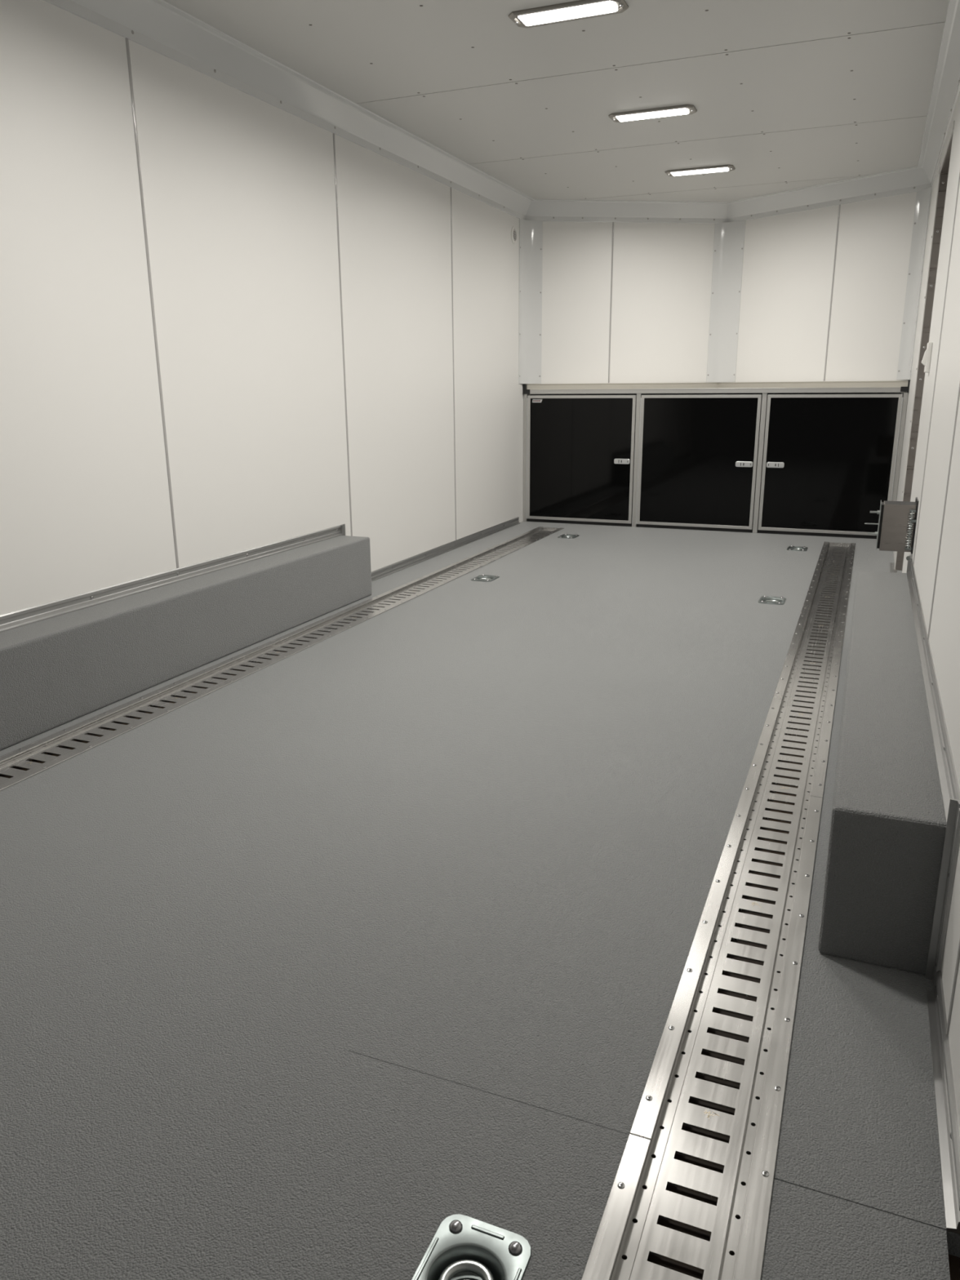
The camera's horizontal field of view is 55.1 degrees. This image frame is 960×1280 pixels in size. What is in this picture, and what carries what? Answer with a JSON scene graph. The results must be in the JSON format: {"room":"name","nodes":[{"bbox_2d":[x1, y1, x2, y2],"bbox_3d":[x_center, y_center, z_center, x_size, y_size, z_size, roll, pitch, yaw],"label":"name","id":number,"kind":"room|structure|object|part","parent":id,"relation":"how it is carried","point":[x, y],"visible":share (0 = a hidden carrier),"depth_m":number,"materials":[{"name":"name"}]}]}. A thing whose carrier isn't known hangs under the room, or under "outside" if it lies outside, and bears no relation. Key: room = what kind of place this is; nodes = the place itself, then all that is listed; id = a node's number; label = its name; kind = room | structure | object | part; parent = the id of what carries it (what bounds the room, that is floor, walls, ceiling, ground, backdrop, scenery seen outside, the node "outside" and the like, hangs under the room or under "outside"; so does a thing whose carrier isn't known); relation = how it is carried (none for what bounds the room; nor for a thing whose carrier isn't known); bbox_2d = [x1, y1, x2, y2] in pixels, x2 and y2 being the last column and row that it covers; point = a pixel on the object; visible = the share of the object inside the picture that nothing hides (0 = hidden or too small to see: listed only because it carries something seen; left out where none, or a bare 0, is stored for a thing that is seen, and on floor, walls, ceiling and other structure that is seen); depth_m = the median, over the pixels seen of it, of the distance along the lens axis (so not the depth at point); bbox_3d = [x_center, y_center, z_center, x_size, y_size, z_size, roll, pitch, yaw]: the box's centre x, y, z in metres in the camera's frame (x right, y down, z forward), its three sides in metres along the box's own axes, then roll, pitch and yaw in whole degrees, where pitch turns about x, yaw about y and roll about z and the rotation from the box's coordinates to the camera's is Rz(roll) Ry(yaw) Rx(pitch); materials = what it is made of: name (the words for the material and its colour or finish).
{"room":"cargo space","nodes":[
{"label":"cargo space","id":0,"kind":"room"},
{"bbox_2d":[0,0,523,614],"bbox_3d":[-0.992,-1.040,3.374,0.050,2.157,6.660,6,17,22],"label":"wall","id":1,"kind":"structure","parent":0,"point":[239,188],"depth_m":3.34,"materials":[{"name":"white"}]},
{"bbox_2d":[125,37,178,568],"bbox_3d":[-1.084,-1.061,3.066,0.003,1.668,0.012,6,17,22],"label":"trim","id":2,"kind":"structure","parent":1,"relation":"attached to","point":[126,38],"depth_m":3.04,"materials":[{"name":"grey plastic"}]},
{"bbox_2d":[0,516,519,632],"bbox_3d":[-0.977,-0.164,3.545,0.016,0.317,6.540,6,17,22],"label":"baseboard","id":3,"kind":"structure","parent":1,"relation":"attached to","point":[11,620],"depth_m":3.38,"materials":[{"name":"silver metal"}]},
{"bbox_2d":[43,0,533,219],"bbox_3d":[-0.941,-1.986,3.076,0.085,0.119,6.640,6,17,22],"label":"trim","id":4,"kind":"structure","parent":1,"relation":"attached to","point":[158,26],"depth_m":3.49,"materials":[{"name":"white metal"}]},
{"bbox_2d":[333,133,352,536],"bbox_3d":[-0.617,-1.230,4.187,0.003,1.945,0.012,6,17,22],"label":"trim","id":5,"kind":"structure","parent":1,"relation":"attached to","point":[334,146],"depth_m":4.14,"materials":[{"name":"grey"}]},
{"bbox_2d":[450,186,456,540],"bbox_3d":[-0.151,-1.532,5.269,0.003,1.945,0.012,6,17,22],"label":"trim","id":6,"kind":"structure","parent":1,"relation":"attached to","point":[451,187],"depth_m":5.25,"materials":[{"name":"grey plastic"}]},
{"bbox_2d":[511,226,517,244],"bbox_3d":[0.221,-2.599,5.912,0.008,0.104,0.104,6,17,22],"label":"air vent","id":7,"kind":"object","parent":1,"relation":"in","point":[513,231],"visible":1,"depth_m":5.91,"materials":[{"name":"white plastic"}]},
{"bbox_2d":[0,521,959,1279],"bbox_3d":[0.305,0.012,3.525,2.494,0.031,7.400,6,17,22],"label":"floor","id":8,"kind":"structure","parent":0,"point":[382,932],"depth_m":1.57,"materials":[{"name":"grey rubber"}]},
{"bbox_2d":[0,535,372,750],"bbox_3d":[-0.999,-0.076,3.309,0.163,0.272,2.202,6,17,22],"label":"box","id":9,"kind":"object","parent":8,"relation":"on","point":[56,671],"visible":1,"depth_m":3.01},
{"bbox_2d":[0,526,564,791],"bbox_3d":[-0.735,0.034,3.436,0.179,0.022,6.391,6,17,22],"label":"track","id":10,"kind":"object","parent":8,"relation":"in","point":[381,603],"visible":0.95,"depth_m":3.11,"materials":[{"name":"metal"}]},
{"bbox_3d":[0.472,-0.748,6.239,0.132,0.016,0.091,6,17,22],"label":"plate","id":11,"kind":"part","parent":10,"relation":"part of","materials":[{"name":"metal"}]},
{"bbox_2d":[411,1213,531,1279],"bbox_3d":[-0.015,0.702,1.000,0.111,0.031,0.148,6,17,22],"label":"anchor","id":12,"kind":"object","parent":8,"relation":"in","point":[463,1247],"visible":1,"depth_m":1.03,"materials":[{"name":"silver metal"}]},
{"bbox_2d":[471,574,499,582],"bbox_3d":[0.027,-0.303,4.642,0.111,0.031,0.148,6,17,22],"label":"tie-down anchor","id":13,"kind":"object","parent":8,"relation":"in","point":[486,578],"visible":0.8,"depth_m":4.66,"materials":[{"name":"silver metal"}]},
{"bbox_2d":[557,533,578,538],"bbox_3d":[0.568,-0.656,5.906,0.111,0.031,0.148,6,17,22],"label":"tie-down anchor","id":14,"kind":"object","parent":8,"relation":"in","point":[565,535],"visible":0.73,"depth_m":5.92,"materials":[{"name":"silver metal"}]},
{"bbox_2d":[523,392,908,538],"bbox_3d":[1.547,-1.237,6.302,2.416,0.880,0.678,6,17,22],"label":"base cabinet","id":15,"kind":"object","parent":8,"relation":"on","point":[802,464],"visible":0.93,"depth_m":5.97,"materials":[{"name":"black metal"}]},
{"bbox_3d":[0.323,-1.274,6.471,0.022,0.880,0.032,6,17,22],"label":"post","id":16,"kind":"part","parent":15,"relation":"part of","materials":[{"name":"silver metal"}]},
{"bbox_3d":[0.684,-1.241,6.316,0.723,0.817,0.018,6,17,22],"label":"door","id":17,"kind":"part","parent":15,"relation":"part of","materials":[{"name":"black"}]},
{"bbox_3d":[0.683,-1.240,6.314,0.754,0.848,0.022,6,17,22],"label":"door frame","id":18,"kind":"part","parent":15,"relation":"part of","materials":[{"name":"silver metal"}]},
{"bbox_3d":[1.052,-1.199,6.178,0.029,0.880,0.032,6,17,22],"label":"post","id":19,"kind":"part","parent":15,"relation":"part of","materials":[{"name":"silver metal"}]},
{"bbox_3d":[1.418,-1.165,6.021,0.728,0.817,0.018,6,17,22],"label":"door","id":20,"kind":"part","parent":15,"relation":"part of","materials":[{"name":"black"}]},
{"bbox_3d":[1.417,-1.165,6.019,0.759,0.848,0.022,6,17,22],"label":"door frame","id":21,"kind":"part","parent":15,"relation":"part of","materials":[{"name":"silver metal"}]},
{"bbox_3d":[1.432,-0.747,6.147,2.364,0.020,0.018,6,17,22],"label":"toe rail","id":22,"kind":"part","parent":15,"relation":"part of","materials":[{"name":"black plastic"}]},
{"bbox_2d":[522,380,910,394],"bbox_3d":[1.545,-1.697,6.185,2.422,0.070,0.696,6,17,22],"label":"countertop","id":23,"kind":"structure","parent":15,"relation":"on","point":[897,386],"depth_m":6.02,"materials":[{"name":"silver metal"}]},
{"bbox_3d":[0.991,-1.768,6.409,1.386,0.038,0.014,-2,16,-6],"label":"rail","id":24,"kind":"part","parent":23,"relation":"part of","materials":[{"name":"beige metal"}]},
{"bbox_3d":[2.103,-1.653,5.962,0.014,0.038,1.386,-12,19,-37],"label":"rail","id":25,"kind":"part","parent":23,"relation":"part of","materials":[{"name":"beige metal"}]},
{"bbox_3d":[1.788,-1.123,5.882,0.029,0.880,0.032,6,17,22],"label":"post","id":26,"kind":"part","parent":15,"relation":"part of","materials":[{"name":"silver metal"}]},
{"bbox_3d":[2.159,-1.089,5.723,0.738,0.817,0.018,6,17,22],"label":"door","id":27,"kind":"part","parent":15,"relation":"part of","materials":[{"name":"black"}]},
{"bbox_3d":[2.158,-1.088,5.722,0.769,0.848,0.022,6,17,22],"label":"door frame","id":28,"kind":"part","parent":15,"relation":"part of","materials":[{"name":"silver metal"}]},
{"bbox_3d":[2.533,-1.046,5.582,0.024,0.880,0.032,6,17,22],"label":"post","id":29,"kind":"part","parent":15,"relation":"part of","materials":[{"name":"silver metal"}]},
{"bbox_2d":[581,541,855,1279],"bbox_3d":[0.962,0.209,2.752,0.179,0.022,6.394,6,17,22],"label":"track","id":30,"kind":"object","parent":8,"relation":"in","point":[820,628],"visible":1,"depth_m":1.41,"materials":[{"name":"metal"}]},
{"bbox_3d":[2.170,-0.573,5.558,0.132,0.016,0.087,6,17,22],"label":"plate","id":31,"kind":"part","parent":30,"relation":"part of","materials":[{"name":"metal"}]},
{"bbox_2d":[758,595,786,604],"bbox_3d":[1.307,-0.169,4.120,0.111,0.031,0.148,6,17,22],"label":"tie-down anchor","id":32,"kind":"object","parent":8,"relation":"in","point":[763,599],"visible":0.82,"depth_m":4.14,"materials":[{"name":"silver metal"}]},
{"bbox_2d":[786,545,808,551],"bbox_3d":[1.861,-0.527,5.402,0.111,0.031,0.148,6,17,22],"label":"tie-down anchor","id":33,"kind":"object","parent":8,"relation":"in","point":[791,548],"visible":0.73,"depth_m":5.42,"materials":[{"name":"silver metal"}]},
{"bbox_2d":[817,569,946,974],"bbox_3d":[1.065,0.146,2.447,0.180,0.272,2.139,6,17,22],"label":"box","id":34,"kind":"object","parent":8,"relation":"on","point":[888,823],"visible":0.94,"depth_m":1.54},
{"bbox_2d":[889,562,896,572],"bbox_3d":[2.029,-0.291,4.508,0.030,0.004,1.000,6,17,22],"label":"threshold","id":35,"kind":"object","parent":8,"relation":"on","point":[891,564],"visible":0.31,"depth_m":4.82,"materials":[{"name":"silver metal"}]},
{"bbox_2d":[0,608,959,1279],"bbox_3d":[0.426,0.053,3.485,2.754,0.029,7.400,6,17,22],"label":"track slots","id":36,"kind":"object","parent":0,"point":[953,1261],"depth_m":1.28,"materials":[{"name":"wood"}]},
{"bbox_2d":[164,0,949,201],"bbox_3d":[0.285,-2.039,2.961,2.504,0.031,7.400,6,17,22],"label":"ceiling","id":37,"kind":"structure","parent":0,"point":[790,95],"depth_m":3.64,"materials":[{"name":"grey plastic"}]},
{"bbox_2d":[508,0,628,28],"bbox_3d":[0.283,-2.018,2.964,0.376,0.014,0.132,6,17,22],"label":"recessed light","id":38,"kind":"object","parent":37,"relation":"in","point":[580,9],"visible":1,"depth_m":2.95,"materials":[{"name":"white plastic"}]},
{"bbox_2d":[608,104,697,122],"bbox_3d":[0.765,-2.331,4.083,0.376,0.014,0.132,6,17,22],"label":"recessed light","id":39,"kind":"object","parent":37,"relation":"in","point":[684,109],"visible":1,"depth_m":4.06,"materials":[{"name":"white plastic"}]},
{"bbox_2d":[664,164,735,176],"bbox_3d":[1.236,-2.636,5.178,0.376,0.014,0.132,6,17,22],"label":"recessed light","id":40,"kind":"object","parent":37,"relation":"in","point":[722,168],"visible":1,"depth_m":5.15,"materials":[{"name":"white plastic"}]},
{"bbox_2d":[523,221,718,479],"bbox_3d":[0.986,-1.893,6.408,1.387,2.157,0.050,-2,16,-6],"label":"wall","id":41,"kind":"structure","parent":0,"point":[662,273],"depth_m":6.27,"materials":[{"name":"white"}]},
{"bbox_2d":[518,218,542,383],"bbox_3d":[0.324,-2.258,6.181,0.192,1.035,0.059,-10,18,-32],"label":"trim","id":42,"kind":"structure","parent":41,"relation":"attached to","point":[531,232],"depth_m":6.18,"materials":[{"name":"white metal"}]},
{"bbox_2d":[608,222,613,382],"bbox_3d":[0.892,-2.286,6.261,0.010,1.035,0.003,-2,16,-6],"label":"trim","id":43,"kind":"structure","parent":41,"relation":"attached to","point":[612,222],"depth_m":6.25,"materials":[{"name":"grey"}]},
{"bbox_2d":[524,199,727,223],"bbox_3d":[0.986,-2.830,6.080,1.387,0.119,0.085,-2,16,-6],"label":"trim","id":44,"kind":"structure","parent":41,"relation":"attached to","point":[539,210],"depth_m":6.09,"materials":[{"name":"white metal"}]},
{"bbox_2d":[718,191,916,498],"bbox_3d":[2.128,-1.776,5.949,0.050,2.157,1.387,-12,19,-37],"label":"wall","id":45,"kind":"structure","parent":0,"point":[788,259],"depth_m":5.75,"materials":[{"name":"white"}]},
{"bbox_2d":[706,220,745,382],"bbox_3d":[1.688,-2.304,6.310,0.205,1.036,0.056,8,18,29],"label":"trim","id":46,"kind":"structure","parent":45,"relation":"attached to","point":[729,237],"depth_m":6.30,"materials":[{"name":"white plastic"}]},
{"bbox_2d":[726,165,930,222],"bbox_3d":[2.067,-2.719,5.646,0.085,0.119,1.387,-12,19,-37],"label":"trim","id":47,"kind":"structure","parent":45,"relation":"attached to","point":[913,179],"depth_m":5.59,"materials":[{"name":"white plastic"}]},
{"bbox_2d":[823,204,840,381],"bbox_3d":[2.186,-2.148,5.721,0.003,1.035,0.010,-12,19,-37],"label":"trim","id":48,"kind":"structure","parent":45,"relation":"attached to","point":[839,205],"depth_m":5.72,"materials":[{"name":"grey"}]},
{"bbox_2d":[893,90,959,1137],"bbox_3d":[1.294,-0.805,2.455,0.050,2.157,6.660,6,17,22],"label":"wall","id":49,"kind":"structure","parent":0,"point":[944,630],"depth_m":2.46,"materials":[{"name":"white"}]},
{"bbox_2d":[864,497,918,560],"bbox_3d":[1.530,-0.415,3.443,0.174,0.227,0.145,6,17,22],"label":"wall bracket","id":50,"kind":"object","parent":49,"relation":"attached to","point":[897,520],"visible":1,"depth_m":3.38,"materials":[{"name":"silver metal"}]},
{"bbox_3d":[1.497,-0.433,3.456,0.002,0.172,0.113,6,17,22],"label":"clamp plate","id":51,"kind":"part","parent":50,"relation":"part of","materials":[{"name":"silver metal"}]},
{"bbox_3d":[1.609,-0.425,3.411,0.005,0.192,0.137,6,17,22],"label":"plate","id":52,"kind":"part","parent":50,"relation":"part of","materials":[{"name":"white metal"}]},
{"bbox_2d":[896,186,932,379],"bbox_3d":[2.512,-2.030,5.286,0.049,1.031,0.157,-2,15,-4],"label":"trim","id":53,"kind":"structure","parent":49,"relation":"attached to","point":[922,204],"depth_m":5.30,"materials":[{"name":"white plastic"}]},
{"bbox_2d":[893,120,955,570],"bbox_3d":[2.035,-1.179,4.159,0.097,1.924,0.885,6,17,22],"label":"door frame","id":54,"kind":"structure","parent":49,"relation":"attached to","point":[944,171],"depth_m":4.44,"materials":[{"name":"silver metal"}]},
{"bbox_2d":[921,342,933,373],"bbox_3d":[1.705,-1.079,3.517,0.030,0.110,0.072,6,17,22],"label":"light switch","id":55,"kind":"object","parent":49,"relation":"attached to","point":[926,362],"visible":1,"depth_m":3.49,"materials":[{"name":"white plastic"}]},
{"bbox_2d":[906,558,959,1234],"bbox_3d":[1.188,0.103,2.515,0.016,0.317,3.386,6,17,22],"label":"baseboard","id":56,"kind":"structure","parent":49,"relation":"attached to","point":[944,1094],"depth_m":1.43,"materials":[{"name":"silver metal"}]},
{"bbox_2d":[912,172,959,565],"bbox_3d":[1.514,-1.063,3.008,0.003,1.673,0.008,6,17,22],"label":"trim","id":57,"kind":"structure","parent":49,"relation":"attached to","point":[959,172],"depth_m":3.05,"materials":[{"name":"grey plastic"}]},
{"bbox_2d":[917,0,959,186],"bbox_3d":[1.220,-1.763,2.208,0.085,0.119,6.640,6,17,22],"label":"trim","id":58,"kind":"structure","parent":49,"relation":"attached to","point":[946,84],"depth_m":3.72,"materials":[{"name":"white plastic"}]},
{"bbox_2d":[927,382,959,639],"bbox_3d":[1.115,-0.805,2.083,0.003,1.673,0.008,6,17,22],"label":"trim","id":59,"kind":"structure","parent":49,"relation":"attached to","point":[951,454],"depth_m":2.22,"materials":[{"name":"grey"}]},
{"bbox_2d":[946,940,959,1035],"bbox_3d":[0.655,-0.374,1.049,0.003,1.945,0.008,6,17,22],"label":"trim","id":60,"kind":"structure","parent":49,"relation":"attached to","point":[958,951],"depth_m":1.28,"materials":[{"name":"grey metal"}]}
]}

